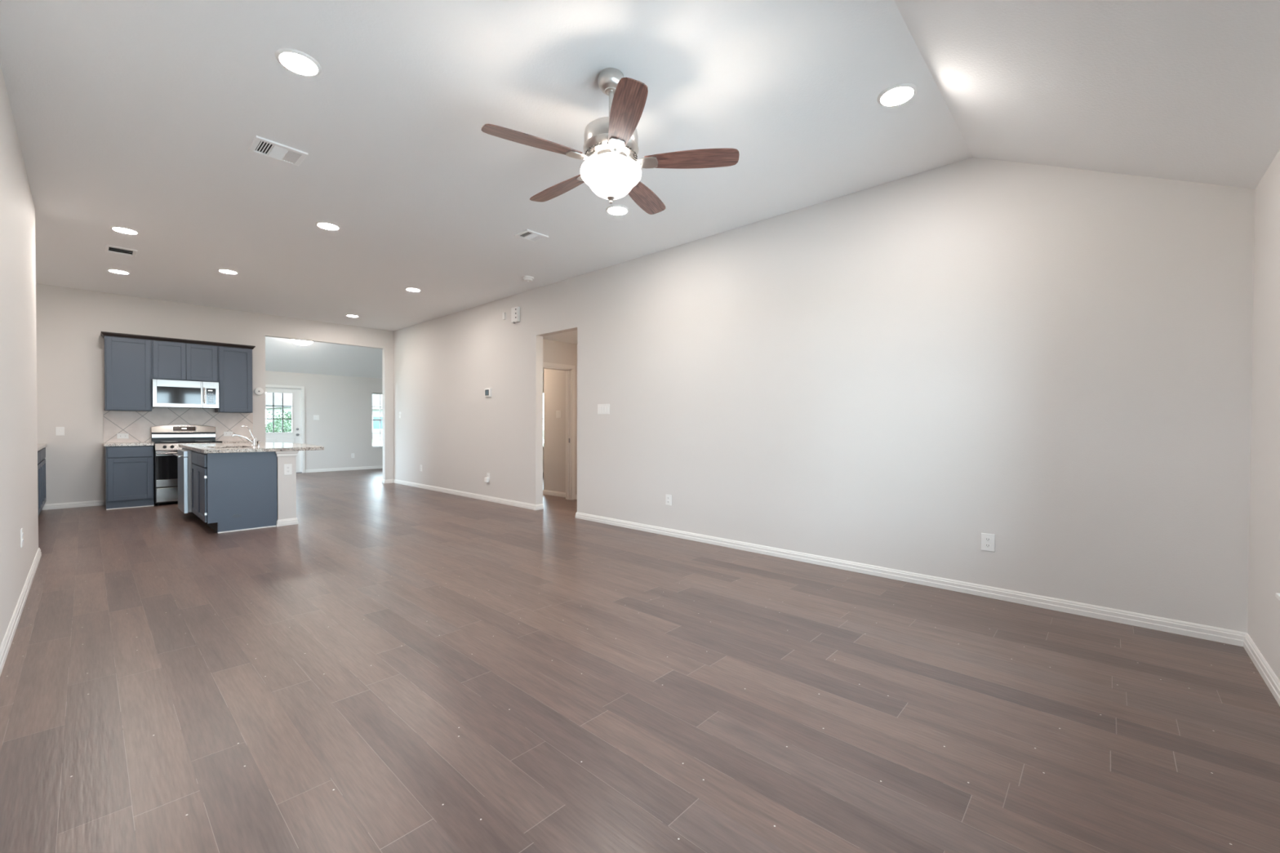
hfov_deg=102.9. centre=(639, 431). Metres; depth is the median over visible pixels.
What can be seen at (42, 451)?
base cabinet
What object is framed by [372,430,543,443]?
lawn
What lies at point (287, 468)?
wall outlet
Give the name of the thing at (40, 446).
countertop
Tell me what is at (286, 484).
wall
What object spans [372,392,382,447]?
window
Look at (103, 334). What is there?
crown molding
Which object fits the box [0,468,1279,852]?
floor
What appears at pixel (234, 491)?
base cabinet
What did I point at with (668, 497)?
wall outlet
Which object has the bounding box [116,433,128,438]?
wall outlet
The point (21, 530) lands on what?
wall outlet
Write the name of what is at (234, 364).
upper cabinet
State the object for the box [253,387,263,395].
fire alarm
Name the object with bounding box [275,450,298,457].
trim
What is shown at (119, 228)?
recessed light
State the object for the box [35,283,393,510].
wall
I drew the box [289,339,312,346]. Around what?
dome light
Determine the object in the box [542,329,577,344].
ceiling
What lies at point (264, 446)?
countertop
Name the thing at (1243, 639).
baseboard
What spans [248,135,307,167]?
ceiling vent
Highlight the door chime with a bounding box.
[511,306,519,324]
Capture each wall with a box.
[0,63,38,646]
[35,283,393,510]
[265,370,382,471]
[276,450,296,519]
[393,156,1255,632]
[542,338,577,494]
[542,373,543,469]
[543,368,577,494]
[1247,149,1279,680]
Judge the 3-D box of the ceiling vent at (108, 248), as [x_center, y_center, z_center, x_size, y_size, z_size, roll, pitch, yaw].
[-5.640,-1.963,5.537,0.280,0.015,0.246,1,1,43]
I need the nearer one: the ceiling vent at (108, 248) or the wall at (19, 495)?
the wall at (19, 495)
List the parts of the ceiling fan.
blade, blade, lamp shade, blade, blade, blade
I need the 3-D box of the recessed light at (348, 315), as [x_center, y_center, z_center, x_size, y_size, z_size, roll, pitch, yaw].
[-4.977,-2.000,8.823,0.204,0.011,0.204,1,1,43]
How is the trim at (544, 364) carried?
attached to the wall at (553, 352)
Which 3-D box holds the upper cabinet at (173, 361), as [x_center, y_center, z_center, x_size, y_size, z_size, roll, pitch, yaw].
[-7.009,-1.059,7.847,0.329,0.573,0.755,1,1,43]
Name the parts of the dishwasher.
control panel, door, tub casing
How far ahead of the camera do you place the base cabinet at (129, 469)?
7.09 m
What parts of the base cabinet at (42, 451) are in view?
door, drawer, door, door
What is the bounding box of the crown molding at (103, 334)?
[100,331,255,349]
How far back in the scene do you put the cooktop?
7.65 m
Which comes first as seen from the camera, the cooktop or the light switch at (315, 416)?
the cooktop
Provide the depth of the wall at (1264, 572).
2.45 m
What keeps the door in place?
in the wall at (343, 405)
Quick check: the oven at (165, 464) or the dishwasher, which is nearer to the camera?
the dishwasher
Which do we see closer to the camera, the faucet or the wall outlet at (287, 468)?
the wall outlet at (287, 468)
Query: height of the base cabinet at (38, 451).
0.865 m
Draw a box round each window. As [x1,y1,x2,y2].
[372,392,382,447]
[1275,592,1279,600]
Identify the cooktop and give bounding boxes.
[151,440,222,443]
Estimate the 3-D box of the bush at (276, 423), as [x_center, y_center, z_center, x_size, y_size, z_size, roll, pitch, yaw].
[-12.888,0.186,17.741,1.256,1.740,1.550,1,1,43]
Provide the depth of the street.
33.77 m
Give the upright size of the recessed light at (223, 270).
0.011 m
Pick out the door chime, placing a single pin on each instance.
(515, 312)
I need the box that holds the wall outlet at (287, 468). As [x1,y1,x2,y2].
[284,463,292,475]
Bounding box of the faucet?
[231,425,257,445]
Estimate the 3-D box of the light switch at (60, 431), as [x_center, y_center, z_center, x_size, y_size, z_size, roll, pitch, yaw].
[-7.993,-0.003,7.025,0.018,0.120,0.080,1,1,43]
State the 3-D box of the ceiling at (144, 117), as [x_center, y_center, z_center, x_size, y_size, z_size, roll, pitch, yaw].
[-3.118,-1.681,6.771,15.147,0.830,8.040,1,1,43]
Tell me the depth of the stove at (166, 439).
7.41 m
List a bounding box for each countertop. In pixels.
[37,444,46,451]
[102,442,154,446]
[178,442,324,453]
[221,440,257,443]
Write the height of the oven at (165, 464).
0.860 m
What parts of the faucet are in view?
spout, lever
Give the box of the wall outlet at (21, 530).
[20,528,23,547]
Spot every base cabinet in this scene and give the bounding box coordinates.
[37,450,40,515]
[39,447,46,511]
[104,445,154,510]
[182,448,277,533]
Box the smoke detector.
[522,275,533,281]
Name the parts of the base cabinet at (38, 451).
door, drawer, recessed panel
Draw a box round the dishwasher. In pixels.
[173,448,193,513]
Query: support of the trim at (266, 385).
attached to the wall at (343, 405)
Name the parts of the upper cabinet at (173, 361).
door, recessed panel, door, recessed panel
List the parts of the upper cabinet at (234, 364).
recessed panel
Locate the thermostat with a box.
[484,387,491,397]
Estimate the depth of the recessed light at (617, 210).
4.44 m
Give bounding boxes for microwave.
[151,378,218,408]
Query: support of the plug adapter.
attached to the wall outlet
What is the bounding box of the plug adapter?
[484,477,488,482]
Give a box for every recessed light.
[106,268,130,274]
[110,226,139,234]
[217,268,238,274]
[275,48,321,75]
[315,221,340,230]
[346,314,359,317]
[404,287,421,291]
[605,204,629,215]
[877,83,917,106]
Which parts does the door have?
lite frame, panel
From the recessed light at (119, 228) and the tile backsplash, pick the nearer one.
the recessed light at (119, 228)
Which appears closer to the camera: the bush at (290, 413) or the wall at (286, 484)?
the wall at (286, 484)
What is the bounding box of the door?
[265,386,301,472]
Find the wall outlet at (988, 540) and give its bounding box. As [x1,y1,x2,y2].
[981,533,995,551]
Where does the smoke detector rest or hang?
attached to the ceiling at (144, 117)
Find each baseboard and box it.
[0,479,1279,706]
[42,500,105,510]
[275,517,297,526]
[305,465,382,472]
[542,489,565,497]
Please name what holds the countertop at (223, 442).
on the base cabinet
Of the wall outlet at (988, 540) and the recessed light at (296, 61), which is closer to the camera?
the recessed light at (296, 61)
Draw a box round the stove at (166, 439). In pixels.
[151,424,222,505]
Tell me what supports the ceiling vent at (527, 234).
in the ceiling at (144, 117)
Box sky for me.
[265,392,382,439]
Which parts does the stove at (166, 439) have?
storage drawer, backguard rail, display glass, display frame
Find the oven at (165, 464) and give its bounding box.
[153,442,199,503]
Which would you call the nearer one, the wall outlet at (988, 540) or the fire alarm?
the wall outlet at (988, 540)
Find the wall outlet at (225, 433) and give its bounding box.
[223,431,232,435]
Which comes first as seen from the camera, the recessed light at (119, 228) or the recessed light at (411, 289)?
the recessed light at (119, 228)
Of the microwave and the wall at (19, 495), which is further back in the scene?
the microwave
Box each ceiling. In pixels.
[0,0,1279,378]
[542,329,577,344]
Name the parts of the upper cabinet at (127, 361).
recessed panel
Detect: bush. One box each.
[265,412,291,432]
[266,422,288,432]
[267,408,291,432]
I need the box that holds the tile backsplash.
[103,407,253,442]
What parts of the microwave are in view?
casing, door glass, handle, control panel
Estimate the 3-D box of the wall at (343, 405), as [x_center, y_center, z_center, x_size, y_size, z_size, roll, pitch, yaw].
[-8.061,-0.448,12.514,0.120,2.900,6.300,1,1,43]
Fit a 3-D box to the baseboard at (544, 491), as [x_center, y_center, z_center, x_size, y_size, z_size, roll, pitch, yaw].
[0.018,1.022,9.955,0.756,0.075,4.140,1,1,43]
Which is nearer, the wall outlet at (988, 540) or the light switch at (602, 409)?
the wall outlet at (988, 540)
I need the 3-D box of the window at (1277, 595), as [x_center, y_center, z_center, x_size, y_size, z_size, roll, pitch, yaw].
[2.306,-0.136,1.614,0.140,1.700,1.400,1,1,43]
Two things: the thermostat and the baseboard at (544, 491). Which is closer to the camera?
the thermostat
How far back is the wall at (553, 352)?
7.92 m
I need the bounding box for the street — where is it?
[372,440,543,445]
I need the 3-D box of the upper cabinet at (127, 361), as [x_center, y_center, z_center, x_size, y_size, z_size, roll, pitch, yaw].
[-7.426,-0.820,7.397,0.329,1.043,0.474,1,1,43]
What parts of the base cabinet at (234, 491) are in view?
drawer, door, recessed panel, recessed panel, drawer, door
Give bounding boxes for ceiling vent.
[104,244,137,257]
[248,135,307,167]
[513,229,548,243]
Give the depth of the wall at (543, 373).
12.74 m
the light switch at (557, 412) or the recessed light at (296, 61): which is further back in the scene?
the light switch at (557, 412)
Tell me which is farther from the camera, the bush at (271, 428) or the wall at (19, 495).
the bush at (271, 428)
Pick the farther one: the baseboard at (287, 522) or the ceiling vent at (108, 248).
the baseboard at (287, 522)
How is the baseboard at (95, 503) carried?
attached to the wall at (70, 322)
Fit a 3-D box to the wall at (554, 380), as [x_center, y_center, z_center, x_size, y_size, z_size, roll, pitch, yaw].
[-0.315,-0.164,7.540,3.480,2.500,0.120,1,1,43]
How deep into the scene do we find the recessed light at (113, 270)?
6.28 m
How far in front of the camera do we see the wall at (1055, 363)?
3.78 m
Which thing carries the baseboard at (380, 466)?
attached to the wall at (343, 405)
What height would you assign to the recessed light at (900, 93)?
0.011 m
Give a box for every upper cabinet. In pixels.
[103,335,151,411]
[151,339,217,382]
[214,346,252,413]
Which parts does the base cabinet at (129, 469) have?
drawer, door, recessed panel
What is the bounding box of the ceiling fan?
[480,67,739,214]
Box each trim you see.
[265,384,305,472]
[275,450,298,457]
[542,362,574,499]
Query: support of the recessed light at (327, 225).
in the ceiling at (144, 117)
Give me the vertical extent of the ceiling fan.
0.685 m
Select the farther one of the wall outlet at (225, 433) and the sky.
the sky
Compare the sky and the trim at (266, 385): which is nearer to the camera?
the trim at (266, 385)
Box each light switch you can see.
[55,426,64,435]
[313,414,319,419]
[555,410,560,417]
[597,404,609,414]
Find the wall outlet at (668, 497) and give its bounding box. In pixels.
[665,494,671,505]
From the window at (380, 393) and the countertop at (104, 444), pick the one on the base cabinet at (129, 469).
the countertop at (104, 444)

